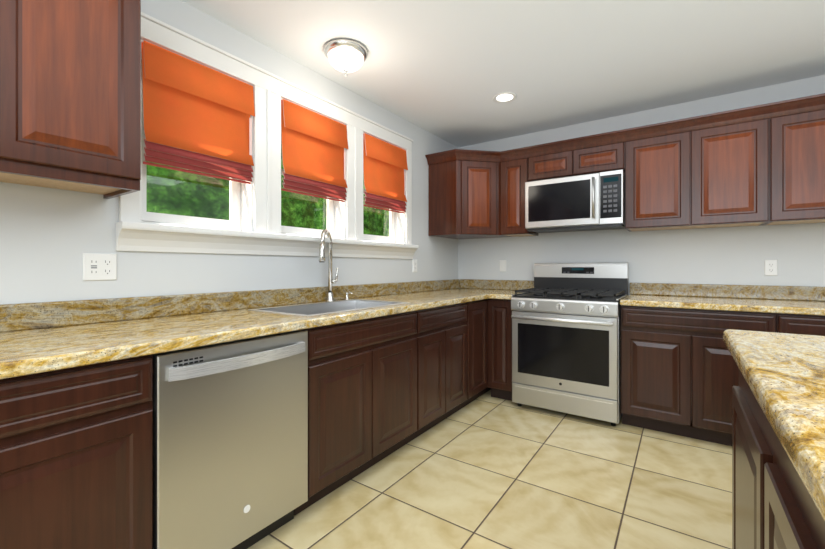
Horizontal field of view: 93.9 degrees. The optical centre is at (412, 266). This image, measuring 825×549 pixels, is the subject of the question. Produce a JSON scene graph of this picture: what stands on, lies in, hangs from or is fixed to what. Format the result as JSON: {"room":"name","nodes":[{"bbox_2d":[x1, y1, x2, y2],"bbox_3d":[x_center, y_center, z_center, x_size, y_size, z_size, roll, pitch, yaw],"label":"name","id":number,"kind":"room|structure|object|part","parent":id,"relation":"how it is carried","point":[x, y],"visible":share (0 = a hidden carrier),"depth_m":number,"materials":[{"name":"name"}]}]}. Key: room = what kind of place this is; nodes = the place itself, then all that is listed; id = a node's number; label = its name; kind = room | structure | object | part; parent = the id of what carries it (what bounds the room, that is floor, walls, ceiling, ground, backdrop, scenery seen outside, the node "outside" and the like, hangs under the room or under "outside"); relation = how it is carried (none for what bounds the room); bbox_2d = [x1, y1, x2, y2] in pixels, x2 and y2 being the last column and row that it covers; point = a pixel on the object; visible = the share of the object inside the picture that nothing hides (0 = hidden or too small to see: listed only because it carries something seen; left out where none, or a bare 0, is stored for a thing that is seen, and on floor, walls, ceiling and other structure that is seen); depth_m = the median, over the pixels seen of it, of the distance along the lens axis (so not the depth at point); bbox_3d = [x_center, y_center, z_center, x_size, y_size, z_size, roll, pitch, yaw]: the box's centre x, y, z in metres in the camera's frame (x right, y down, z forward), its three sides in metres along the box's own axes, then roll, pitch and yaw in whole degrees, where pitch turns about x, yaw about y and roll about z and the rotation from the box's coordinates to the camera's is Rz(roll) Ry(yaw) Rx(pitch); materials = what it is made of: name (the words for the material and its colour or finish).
{"room":"kitchen","nodes":[
{"label":"kitchen","id":0,"kind":"room"},
{"bbox_2d":[0,0,457,304],"bbox_3d":[-1.741,-0.073,1.153,0.160,2.460,7.600,0,0,35],"label":"wall","id":1,"kind":"structure","parent":0,"point":[49,237],"depth_m":1.91,"materials":[{"name":"white paint"}]},
{"bbox_2d":[0,0,140,198],"bbox_3d":[-1.268,-0.706,1.384,0.344,0.792,0.394,0,0,35],"label":"upper cabinet","id":2,"kind":"object","parent":1,"relation":"attached to","point":[70,95],"depth_m":1.29,"materials":[{"name":"brown wood"}]},
{"bbox_2d":[83,253,116,280],"bbox_3d":[-1.311,0.001,1.621,0.007,0.115,0.116,0,0,35],"label":"electrical outlet","id":3,"kind":"object","parent":1,"relation":"attached to","point":[99,266],"visible":1,"depth_m":1.62,"materials":[{"name":"white plastic"}]},
{"bbox_2d":[116,12,418,258],"bbox_3d":[-0.680,-0.603,2.605,0.235,1.070,2.232,0,0,35],"label":"window","id":4,"kind":"structure","parent":1,"relation":"in","point":[259,233],"depth_m":2.24,"materials":[{"name":"white"}]},
{"bbox_3d":[-1.173,-0.609,2.039,0.045,0.821,0.539,0,0,35],"label":"window sash","id":5,"kind":"part","parent":4,"relation":"part of","materials":[{"name":"white wood"}]},
{"bbox_2d":[141,40,254,183],"bbox_3d":[-1.075,-0.744,1.971,0.085,0.552,0.541,0,0,35],"label":"blind","id":6,"kind":"object","parent":4,"relation":"attached to","point":[196,116],"visible":0.92,"depth_m":1.92,"materials":[{"name":"fabric"}]},
{"bbox_3d":[-0.749,-0.609,2.646,0.045,0.821,0.539,0,0,35],"label":"window sash","id":7,"kind":"part","parent":4,"relation":"part of","materials":[{"name":"white wood"}]},
{"bbox_2d":[281,99,347,201],"bbox_3d":[-0.651,-0.744,2.577,0.085,0.552,0.541,0,0,35],"label":"blind","id":8,"kind":"object","parent":4,"relation":"attached to","point":[314,144],"visible":0.9,"depth_m":2.54,"materials":[{"name":"fabric"}]},
{"bbox_3d":[-0.328,-0.609,3.248,0.045,0.821,0.539,0,0,35],"label":"window sash","id":9,"kind":"part","parent":4,"relation":"part of","materials":[{"name":"white wood"}]},
{"bbox_2d":[363,133,407,213],"bbox_3d":[-0.229,-0.744,3.180,0.085,0.552,0.541,0,0,35],"label":"blind","id":10,"kind":"object","parent":4,"relation":"attached to","point":[384,164],"visible":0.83,"depth_m":3.14,"materials":[{"name":"fabric"}]},
{"bbox_2d":[413,260,416,271],"bbox_3d":[0.024,-0.008,3.530,0.007,0.115,0.070,0,0,35],"label":"electrical outlet","id":11,"kind":"object","parent":1,"relation":"attached to","point":[414,265],"visible":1,"depth_m":3.52,"materials":[{"name":"white plastic"}]},
{"bbox_2d":[248,390,731,548],"bbox_3d":[0.619,1.207,-0.498,6.000,0.100,8.000,0,0,35],"label":"floor","id":12,"kind":"structure","parent":0,"point":[486,470],"depth_m":1.98,"materials":[{"name":"tile"}]},
{"bbox_2d":[153,330,307,548],"bbox_3d":[-0.869,0.721,1.641,0.650,0.872,0.606,0,0,35],"label":"dishwasher","id":13,"kind":"object","parent":12,"relation":"on","point":[230,444],"visible":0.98,"depth_m":1.43,"materials":[{"name":"silver metal"}]},
{"bbox_2d":[424,299,490,400],"bbox_3d":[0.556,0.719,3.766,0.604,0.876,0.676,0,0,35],"label":"base cabinet","id":14,"kind":"object","parent":12,"relation":"on","point":[455,335],"depth_m":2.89,"materials":[{"name":"brown wood"}]},
{"bbox_2d":[0,279,491,378],"bbox_3d":[-0.516,0.205,2.186,0.660,0.140,4.498,0,0,35],"label":"countertop","id":15,"kind":"structure","parent":14,"relation":"on","point":[38,337],"depth_m":1.58,"materials":[{"name":"stone"}]},
{"bbox_2d":[319,229,337,301],"bbox_3d":[-0.564,-0.005,2.526,0.134,0.480,0.202,0,0,35],"label":"faucet","id":16,"kind":"object","parent":15,"relation":"on","point":[325,232],"visible":1,"depth_m":2.59,"materials":[{"name":"silver metal"}]},
{"bbox_2d":[249,299,408,316],"bbox_3d":[-0.451,0.339,2.282,0.484,0.214,0.834,0,0,35],"label":"sink","id":17,"kind":"object","parent":15,"relation":"in","point":[316,309],"visible":0.21,"depth_m":2.43,"materials":[{"name":"silver metal"}]},
{"bbox_2d":[344,292,352,299],"bbox_3d":[-0.449,0.206,2.720,0.074,0.057,0.036,0,0,35],"label":"soap dispenser","id":18,"kind":"object","parent":15,"relation":"on","point":[346,296],"visible":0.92,"depth_m":2.72,"materials":[{"name":"silver metal"}]},
{"bbox_2d":[492,280,533,299],"bbox_3d":[0.933,0.205,3.515,0.192,0.140,0.658,0,0,35],"label":"countertop","id":19,"kind":"structure","parent":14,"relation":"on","point":[501,289],"depth_m":3.81,"materials":[{"name":"stone"}]},
{"bbox_2d":[620,283,824,315],"bbox_3d":[2.348,0.205,2.532,1.678,0.140,0.650,0,0,35],"label":"countertop","id":20,"kind":"structure","parent":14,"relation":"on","point":[804,300],"depth_m":2.70,"materials":[{"name":"stone"}]},
{"bbox_2d":[511,263,627,425],"bbox_3d":[1.300,0.561,3.187,0.778,1.192,0.729,0,0,35],"label":"range","id":21,"kind":"object","parent":12,"relation":"on","point":[566,337],"visible":1,"depth_m":2.96,"materials":[{"name":"silver metal"}]},
{"bbox_2d":[487,299,824,445],"bbox_3d":[1.924,0.719,2.842,2.688,0.877,0.625,0,0,35],"label":"base cabinet","id":22,"kind":"object","parent":12,"relation":"on","point":[679,372],"depth_m":2.58,"materials":[{"name":"brown wood"}]},
{"bbox_2d":[732,369,824,548],"bbox_3d":[0.647,0.718,-0.387,1.222,0.878,3.413,0,0,35],"label":"kitchen island","id":23,"kind":"object","parent":12,"relation":"on","point":[774,506],"visible":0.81,"depth_m":0.84,"materials":[{"name":"brown wood"}]},
{"bbox_2d":[723,329,824,520],"bbox_3d":[0.654,0.251,-0.394,1.282,0.055,3.490,0,0,35],"label":"island countertop","id":24,"kind":"structure","parent":23,"relation":"on","point":[783,374],"depth_m":0.72,"materials":[{"name":"stone"}]},
{"bbox_2d":[182,0,824,147],"bbox_3d":[0.619,-1.353,-0.498,6.000,0.100,8.000,0,0,35],"label":"ceiling","id":25,"kind":"structure","parent":0,"point":[447,70],"depth_m":2.32,"materials":[{"name":"white paint"}]},
{"bbox_2d":[323,38,367,75],"bbox_3d":[-0.402,-1.224,2.327,0.266,0.155,0.266,0,0,35],"label":"ceiling light fixture","id":26,"kind":"object","parent":25,"relation":"attached to","point":[346,56],"visible":1,"depth_m":2.25,"materials":[{"name":"white glass"}]},
{"bbox_2d":[493,92,516,102],"bbox_3d":[0.710,-1.299,2.965,0.180,0.006,0.180,0,0,35],"label":"recessed light","id":27,"kind":"object","parent":25,"relation":"in","point":[504,97],"visible":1,"depth_m":2.96,"materials":[{"name":"white plastic"}]},
{"bbox_2d":[458,75,824,294],"bbox_3d":[2.842,-0.073,2.682,5.920,2.460,0.160,0,0,35],"label":"wall","id":28,"kind":"structure","parent":0,"point":[730,255],"depth_m":3.10,"materials":[{"name":"white paint"}]},
{"bbox_2d":[426,149,500,238],"bbox_3d":[0.577,-0.667,3.794,0.606,0.740,0.606,0,0,35],"label":"upper cabinet","id":29,"kind":"object","parent":28,"relation":"attached to","point":[465,186],"depth_m":3.58,"materials":[{"name":"brown wood"}]},
{"bbox_2d":[500,260,505,271],"bbox_3d":[0.919,-0.008,3.923,0.070,0.115,0.008,0,0,35],"label":"electrical outlet","id":30,"kind":"object","parent":28,"relation":"attached to","point":[502,265],"visible":1,"depth_m":3.92,"materials":[{"name":"white plastic"}]},
{"bbox_2d":[501,149,537,236],"bbox_3d":[1.015,-0.667,3.661,0.260,0.740,0.324,0,0,35],"label":"upper cabinet","id":31,"kind":"object","parent":28,"relation":"attached to","point":[515,165],"depth_m":3.53,"materials":[{"name":"brown wood"}]},
{"bbox_2d":[529,141,572,181],"bbox_3d":[1.279,-0.902,3.476,0.382,0.270,0.324,0,0,35],"label":"upper cabinet","id":32,"kind":"object","parent":28,"relation":"attached to","point":[546,161],"depth_m":3.33,"materials":[{"name":"brown wood"}]},
{"bbox_2d":[573,133,624,175],"bbox_3d":[1.592,-0.902,3.257,0.382,0.270,0.324,0,0,35],"label":"upper cabinet","id":33,"kind":"object","parent":28,"relation":"attached to","point":[591,155],"depth_m":3.12,"materials":[{"name":"brown wood"}]},
{"bbox_2d":[525,170,624,232],"bbox_3d":[1.400,-0.529,3.314,0.758,0.432,0.446,0,0,35],"label":"microwave","id":34,"kind":"object","parent":33,"relation":"attached to","point":[591,202],"visible":0.98,"depth_m":3.15,"materials":[{"name":"silver metal"}]},
{"bbox_2d":[621,121,692,231],"bbox_3d":[1.922,-0.667,3.026,0.419,0.740,0.324,0,0,35],"label":"upper cabinet","id":35,"kind":"object","parent":28,"relation":"attached to","point":[658,170],"depth_m":2.88,"materials":[{"name":"brown wood"}]},
{"bbox_2d":[693,105,772,228],"bbox_3d":[2.266,-0.667,2.786,0.420,0.740,0.324,0,0,35],"label":"upper cabinet","id":36,"kind":"object","parent":28,"relation":"attached to","point":[760,165],"depth_m":2.64,"materials":[{"name":"brown wood"}]},
{"bbox_2d":[764,260,777,275],"bbox_3d":[2.574,0.007,2.768,0.070,0.115,0.007,0,0,35],"label":"electrical outlet","id":37,"kind":"object","parent":28,"relation":"attached to","point":[770,267],"visible":1,"depth_m":2.77,"materials":[{"name":"white plastic"}]},
{"bbox_2d":[773,97,824,224],"bbox_3d":[2.611,-0.667,2.545,0.421,0.740,0.324,0,0,35],"label":"upper cabinet","id":38,"kind":"object","parent":28,"relation":"attached to","point":[798,126],"depth_m":2.45,"materials":[{"name":"brown wood"}]},
{"label":"outside","id":39,"kind":"structure","parent":0,"visible":0},
{"bbox_2d":[144,133,388,236],"bbox_3d":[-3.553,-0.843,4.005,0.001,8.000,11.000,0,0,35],"label":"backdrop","id":40,"kind":"structure","parent":39,"point":[170,203],"depth_m":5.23,"materials":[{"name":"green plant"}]}
]}

